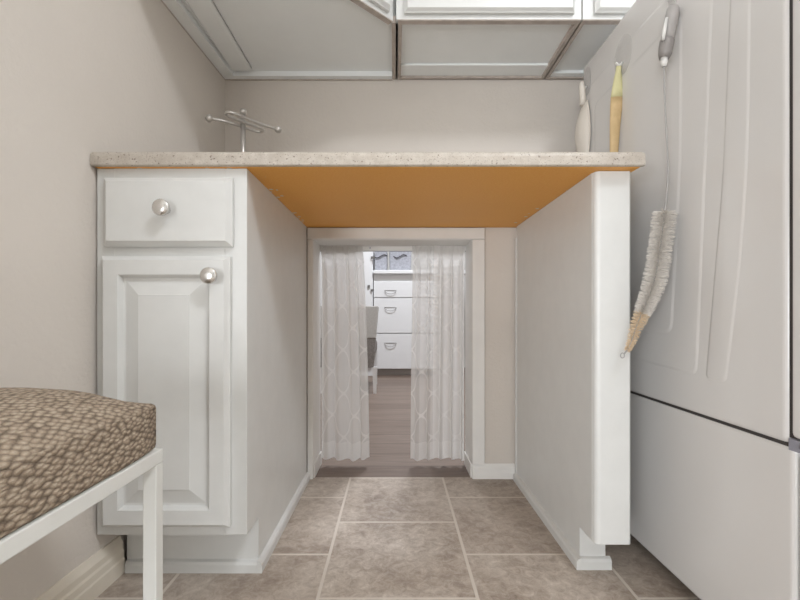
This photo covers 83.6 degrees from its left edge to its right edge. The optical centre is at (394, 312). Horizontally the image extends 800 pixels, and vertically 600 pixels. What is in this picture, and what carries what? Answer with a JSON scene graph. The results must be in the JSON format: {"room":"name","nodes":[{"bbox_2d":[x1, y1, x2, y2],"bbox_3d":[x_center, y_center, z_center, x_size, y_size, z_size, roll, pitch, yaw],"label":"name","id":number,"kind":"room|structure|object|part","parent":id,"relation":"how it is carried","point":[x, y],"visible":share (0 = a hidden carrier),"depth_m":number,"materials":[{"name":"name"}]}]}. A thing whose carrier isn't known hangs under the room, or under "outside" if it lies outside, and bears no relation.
{"room":"kitchen","nodes":[
{"label":"kitchen","id":0,"kind":"room"},
{"bbox_2d":[0,0,224,599],"bbox_3d":[-0.689,-0.640,0.710,0.120,2.440,1.725,0,0,2],"label":"wall","id":1,"kind":"structure","parent":0,"point":[79,78],"depth_m":0.85,"materials":[{"name":"beige paint"}]},
{"bbox_2d":[34,535,124,599],"bbox_3d":[-0.633,0.538,0.425,0.014,0.083,1.151,0,0,2],"label":"baseboard","id":2,"kind":"structure","parent":1,"relation":"attached to","point":[92,577],"depth_m":0.90,"materials":[{"name":"beige paint"}]},
{"bbox_2d":[95,367,699,599],"bbox_3d":[-0.400,0.610,0.980,4.600,0.060,7.760,0,0,0],"label":"floor","id":3,"kind":"structure","parent":0,"point":[345,538],"depth_m":1.10,"materials":[{"name":"tile"}]},
{"bbox_2d":[0,387,162,599],"bbox_3d":[-0.493,0.337,0.278,0.286,0.487,0.795,0,0,0],"label":"bench","id":4,"kind":"object","parent":3,"relation":"on","point":[63,452],"visible":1,"depth_m":0.51,"materials":[{"name":"brown fabric"}]},
{"bbox_2d":[0,387,155,538],"bbox_3d":[-0.492,0.148,0.277,0.283,0.110,0.785,0,0,0],"label":"cushion","id":5,"kind":"object","parent":4,"relation":"on","point":[60,450],"depth_m":0.50,"materials":[{"name":"fabric"}]},
{"bbox_3d":[-0.493,0.214,0.278,0.286,0.020,0.795,0,0,0],"label":"frame","id":6,"kind":"part","parent":4,"relation":"part of","materials":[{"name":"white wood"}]},
{"bbox_3d":[-0.360,0.402,0.665,0.020,0.356,0.020,0,0,0],"label":"leg","id":7,"kind":"part","parent":4,"relation":"part of","materials":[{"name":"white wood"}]},
{"bbox_2d":[97,169,309,572],"bbox_3d":[-0.457,0.141,1.215,0.320,0.879,0.680,0,0,0],"label":"base cabinet","id":8,"kind":"object","parent":3,"relation":"on","point":[202,273],"visible":1,"depth_m":0.92,"materials":[{"name":"white paint"}]},
{"bbox_3d":[-0.462,-0.208,0.890,0.033,0.033,0.029,0,0,0],"label":"knob","id":9,"kind":"part","parent":8,"relation":"part of","materials":[{"name":"silver metal"}]},
{"bbox_3d":[-0.469,0.161,0.914,0.262,0.554,0.020,0,0,0],"label":"door","id":10,"kind":"part","parent":8,"relation":"part of","materials":[{"name":"white paint"}]},
{"bbox_3d":[-0.465,-0.206,0.915,0.263,0.141,0.019,0,0,0],"label":"drawer","id":11,"kind":"part","parent":8,"relation":"part of","materials":[{"name":"white paint"}]},
{"bbox_3d":[-0.461,0.080,0.934,0.310,0.758,0.020,0,0,0],"label":"frame","id":12,"kind":"part","parent":8,"relation":"part of","materials":[{"name":"white paint"}]},
{"bbox_3d":[-0.367,-0.074,0.890,0.033,0.033,0.029,0,0,0],"label":"knob","id":13,"kind":"part","parent":8,"relation":"part of","materials":[{"name":"silver metal"}]},
{"bbox_3d":[-0.449,0.567,1.275,0.306,0.027,0.558,0,0,0],"label":"moulding","id":14,"kind":"part","parent":8,"relation":"part of","materials":[{"name":"white paint"}]},
{"bbox_2d":[90,152,644,227],"bbox_3d":[-0.055,-0.314,1.237,1.129,0.030,0.658,0,0,0],"label":"countertop","id":15,"kind":"structure","parent":8,"relation":"on","point":[321,189],"depth_m":1.00,"materials":[{"name":"laminate"}]},
{"bbox_2d":[205,108,281,151],"bbox_3d":[-0.456,-0.474,1.353,0.110,0.290,0.202,0,0,41],"label":"jewelry stand","id":16,"kind":"object","parent":15,"relation":"on","point":[242,111],"visible":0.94,"depth_m":1.34,"materials":[{"name":"metal"}]},
{"bbox_3d":[-0.459,-0.470,1.350,0.015,0.266,0.015,0,0,0],"label":"post","id":17,"kind":"part","parent":16,"relation":"part of","materials":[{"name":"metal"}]},
{"bbox_3d":[-0.448,-0.572,1.344,0.191,0.008,0.088,0,0,-41],"label":"arm","id":18,"kind":"part","parent":16,"relation":"part of","materials":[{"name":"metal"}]},
{"bbox_2d":[321,252,374,375],"bbox_3d":[-0.470,-0.395,4.415,0.569,1.950,0.650,0,0,0],"label":"tall cabinet","id":19,"kind":"object","parent":3,"relation":"on","point":[369,257],"visible":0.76,"depth_m":4.11,"materials":[{"name":"white laminate"}]},
{"bbox_3d":[-0.481,-0.430,4.119,0.537,1.860,0.021,0,0,0],"label":"door","id":20,"kind":"part","parent":19,"relation":"part of","materials":[{"name":"white laminate"}]},
{"bbox_2d":[321,306,378,393],"bbox_3d":[-0.348,0.265,3.440,0.459,0.630,0.480,0,0,0],"label":"upholstered chair","id":21,"kind":"object","parent":3,"relation":"on","point":[371,311],"visible":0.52,"depth_m":3.20,"materials":[{"name":"grey fabric"}]},
{"bbox_3d":[-0.348,0.064,3.235,0.459,0.229,0.070,0,0,0],"label":"backrest","id":22,"kind":"part","parent":21,"relation":"part of","materials":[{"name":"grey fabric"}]},
{"bbox_3d":[-0.146,0.485,3.230,0.034,0.190,0.034,0,0,0],"label":"leg","id":23,"kind":"part","parent":21,"relation":"part of","materials":[{"name":"white wood"}]},
{"bbox_3d":[-0.158,0.443,3.640,0.034,0.275,0.034,0,0,0],"label":"leg","id":24,"kind":"part","parent":21,"relation":"part of","materials":[{"name":"white wood"}]},
{"bbox_2d":[374,274,411,374],"bbox_3d":[0.111,0.110,4.425,0.620,0.940,0.630,0,0,0],"label":"base cabinet","id":25,"kind":"object","parent":3,"relation":"on","point":[392,292],"visible":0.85,"depth_m":4.13,"materials":[{"name":"white laminate"}]},
{"bbox_3d":[0.111,0.025,4.140,0.616,0.320,0.020,0,0,0],"label":"drawer","id":26,"kind":"part","parent":25,"relation":"part of","materials":[{"name":"white laminate"}]},
{"bbox_3d":[0.111,-0.218,4.140,0.616,0.146,0.020,0,0,0],"label":"drawer","id":27,"kind":"part","parent":25,"relation":"part of","materials":[{"name":"white laminate"}]},
{"bbox_3d":[0.111,0.355,4.140,0.616,0.322,0.020,0,0,0],"label":"drawer","id":28,"kind":"part","parent":25,"relation":"part of","materials":[{"name":"white laminate"}]},
{"bbox_2d":[373,270,464,274],"bbox_3d":[0.235,-0.378,4.420,0.872,0.033,0.650,0,0,0],"label":"countertop","id":29,"kind":"structure","parent":25,"relation":"on","point":[374,271],"depth_m":4.09,"materials":[{"name":"white laminate"}]},
{"bbox_2d":[375,252,387,269],"bbox_3d":[-0.135,-0.490,4.322,0.132,0.190,0.277,0,0,0],"label":"storage bin","id":30,"kind":"object","parent":29,"relation":"on","point":[381,258],"visible":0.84,"depth_m":4.20,"materials":[{"name":"grey fabric"}]},
{"bbox_2d":[389,252,410,269],"bbox_3d":[0.050,-0.490,4.322,0.210,0.190,0.277,0,0,0],"label":"storage bin","id":31,"kind":"object","parent":29,"relation":"on","point":[398,260],"visible":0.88,"depth_m":4.20,"materials":[{"name":"grey fabric"}]},
{"bbox_2d":[513,171,629,569],"bbox_3d":[0.454,0.141,1.248,0.087,0.879,0.616,0,0,0],"label":"panel","id":32,"kind":"object","parent":3,"relation":"on","point":[572,256],"visible":1,"depth_m":1.03,"materials":[{"name":"white paint"}]},
{"bbox_3d":[0.450,0.567,1.279,0.079,0.027,0.542,0,0,0],"label":"moulding","id":33,"kind":"part","parent":32,"relation":"part of","materials":[{"name":"white paint"}]},
{"bbox_3d":[0.459,0.094,0.948,0.076,0.786,0.015,0,0,0],"label":"post","id":34,"kind":"part","parent":32,"relation":"part of","materials":[{"name":"white paint"}]},
{"bbox_2d":[584,0,799,599],"bbox_3d":[0.978,-0.097,0.986,0.785,1.354,0.841,0,0,0],"label":"refrigerator","id":35,"kind":"object","parent":3,"relation":"on","point":[715,366],"visible":0.84,"depth_m":0.81,"materials":[{"name":"metal"}]},
{"bbox_3d":[0.588,-0.287,1.116,0.002,0.666,0.408,0,0,0],"label":"raised panel","id":36,"kind":"part","parent":35,"relation":"part of","materials":[{"name":"metal"}]},
{"bbox_3d":[0.589,-0.283,1.090,0.002,0.819,0.540,0,0,0],"label":"raised panel","id":37,"kind":"part","parent":35,"relation":"part of","materials":[{"name":"metal"}]},
{"bbox_3d":[0.589,-0.256,0.793,0.002,0.768,0.116,0,0,0],"label":"raised panel","id":38,"kind":"part","parent":35,"relation":"part of","materials":[{"name":"metal"}]},
{"bbox_3d":[0.978,-0.294,0.619,0.784,0.959,0.088,0,0,0],"label":"door","id":39,"kind":"part","parent":35,"relation":"part of","materials":[{"name":"metal"}]},
{"bbox_3d":[0.578,-0.663,1.152,0.020,0.100,0.086,0,0,0],"label":"hook","id":40,"kind":"object","parent":35,"relation":"attached to","visible":0},
{"bbox_2d":[610,66,621,151],"bbox_3d":[0.573,-0.428,1.157,0.035,0.426,0.013,0,0,0],"label":"wooden utensil","id":41,"kind":"object","parent":40,"relation":"hanging from","point":[616,94],"visible":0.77,"depth_m":1.15,"materials":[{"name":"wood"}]},
{"bbox_3d":[0.573,-0.386,1.157,0.035,0.343,0.013,0,0,0],"label":"handle","id":42,"kind":"part","parent":41,"relation":"part of","materials":[{"name":"brown wood"}]},
{"bbox_3d":[0.580,-0.710,1.372,0.021,0.084,0.052,0,0,0],"label":"hook","id":43,"kind":"object","parent":35,"relation":"attached to","visible":0},
{"bbox_2d":[575,81,590,151],"bbox_3d":[0.573,-0.576,1.374,0.031,0.265,0.076,0,0,0],"label":"scoop","id":44,"kind":"object","parent":43,"relation":"hanging from","point":[583,125],"visible":0.76,"depth_m":1.35,"materials":[{"name":"beige plastic"}]},
{"bbox_3d":[0.576,-0.673,1.372,0.022,0.071,0.020,0,0,0],"label":"handle","id":45,"kind":"part","parent":44,"relation":"part of","materials":[{"name":"beige plastic"}]},
{"bbox_2d":[225,23,583,462],"bbox_3d":[0.150,-0.640,1.644,3.500,2.440,0.150,0,0,0],"label":"wall","id":46,"kind":"structure","parent":0,"point":[396,115],"depth_m":1.57,"materials":[{"name":"beige paint"}]},
{"bbox_2d":[161,0,395,80],"bbox_3d":[-0.308,-1.198,1.263,0.622,0.765,0.611,0,0,0],"label":"upper cabinet","id":47,"kind":"object","parent":46,"relation":"attached to","point":[243,40],"visible":1,"depth_m":1.35,"materials":[{"name":"laminate"}]},
{"bbox_2d":[184,0,251,70],"bbox_3d":[-0.523,-0.832,1.276,0.070,0.009,0.512,0,0,0],"label":"light","id":48,"kind":"object","parent":47,"relation":"on","point":[208,17],"depth_m":1.33,"materials":[{"name":"laminate"}]},
{"bbox_3d":[-0.157,-1.200,1.110,0.010,0.760,0.419,0,0,45],"label":"frame","id":49,"kind":"part","parent":47,"relation":"part of","materials":[{"name":"white paint"}]},
{"bbox_3d":[-0.147,-1.190,1.098,0.020,0.720,0.374,0,0,45],"label":"door","id":50,"kind":"part","parent":47,"relation":"part of","materials":[{"name":"white paint"}]},
{"bbox_2d":[320,246,465,251],"bbox_3d":[-0.008,-0.243,1.697,0.555,0.019,0.006,0,0,0],"label":"curtain rod","id":51,"kind":"object","parent":46,"relation":"attached to","point":[365,248],"visible":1,"depth_m":1.70,"materials":[{"name":"paint"}]},
{"bbox_2d":[321,246,368,460],"bbox_3d":[-0.189,0.154,1.693,0.185,0.817,0.020,0,0,0],"label":"sheer curtain","id":52,"kind":"object","parent":51,"relation":"hanging from","point":[345,398],"visible":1,"depth_m":1.70,"materials":[{"name":"white fabric"}]},
{"bbox_2d":[411,246,464,460],"bbox_3d":[0.162,0.154,1.694,0.207,0.817,0.026,0,0,0],"label":"sheer curtain","id":53,"kind":"object","parent":51,"relation":"hanging from","point":[437,344],"visible":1,"depth_m":1.70,"materials":[{"name":"white fabric"}]},
{"bbox_2d":[307,228,484,478],"bbox_3d":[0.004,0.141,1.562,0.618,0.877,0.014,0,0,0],"label":"trim","id":54,"kind":"structure","parent":46,"relation":"attached to","point":[477,234],"depth_m":1.56,"materials":[{"name":"paint"}]},
{"bbox_2d":[396,0,580,78],"bbox_3d":[0.262,-1.198,1.395,0.517,0.763,0.338,0,0,0],"label":"upper cabinet","id":55,"kind":"object","parent":46,"relation":"attached to","point":[438,39],"visible":1,"depth_m":1.34,"materials":[{"name":"laminate"}]},
{"bbox_3d":[0.262,-1.200,1.256,0.517,0.760,0.019,0,0,0],"label":"frame","id":56,"kind":"part","parent":55,"relation":"part of","materials":[{"name":"white paint"}]},
{"bbox_3d":[0.262,-1.190,1.236,0.471,0.720,0.020,0,0,0],"label":"door","id":57,"kind":"part","parent":55,"relation":"part of","materials":[{"name":"white paint"}]},
{"bbox_2d":[472,463,514,478],"bbox_3d":[0.345,0.554,1.565,0.149,0.052,0.009,0,0,0],"label":"baseboard","id":58,"kind":"structure","parent":46,"relation":"attached to","point":[487,470],"depth_m":1.56,"materials":[{"name":"paint"}]},
{"bbox_2d":[545,0,635,78],"bbox_3d":[0.970,-1.198,1.395,0.891,0.763,0.338,0,0,0],"label":"upper cabinet","id":59,"kind":"object","parent":46,"relation":"attached to","point":[599,18],"visible":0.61,"depth_m":1.33,"materials":[{"name":"laminate"}]},
{"bbox_3d":[0.970,-0.824,1.406,0.891,0.014,0.316,0,0,0],"label":"rail","id":60,"kind":"part","parent":59,"relation":"part of","materials":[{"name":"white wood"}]},
{"bbox_3d":[0.970,-1.200,1.256,0.891,0.760,0.019,0,0,0],"label":"frame","id":61,"kind":"part","parent":59,"relation":"part of","materials":[{"name":"white paint"}]},
{"bbox_3d":[0.756,-1.190,1.236,0.404,0.720,0.020,0,0,0],"label":"door","id":62,"kind":"part","parent":59,"relation":"part of","materials":[{"name":"white paint"}]},
{"bbox_2d":[387,252,464,366],"bbox_3d":[0.150,-0.640,4.810,3.700,2.440,0.100,0,0,0],"label":"wall","id":63,"kind":"structure","parent":0,"point":[388,262],"depth_m":4.76,"materials":[{"name":"paint"}]},
{"bbox_3d":[0.578,-0.690,0.945,0.020,0.110,0.032,0,0,0],"label":"hook","id":64,"kind":"object","parent":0,"visible":0},
{"bbox_2d":[620,4,679,357],"bbox_3d":[0.522,-0.272,0.912,0.132,0.727,0.049,0,0,-19],"label":"brush","id":65,"kind":"object","parent":64,"relation":"hanging from","point":[651,290],"visible":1,"depth_m":0.91,"materials":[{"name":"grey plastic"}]},
{"bbox_3d":[0.569,-0.599,0.924,0.036,0.073,0.025,0,0,0],"label":"handle","id":66,"kind":"part","parent":65,"relation":"part of","materials":[{"name":"grey plastic"}]}
]}

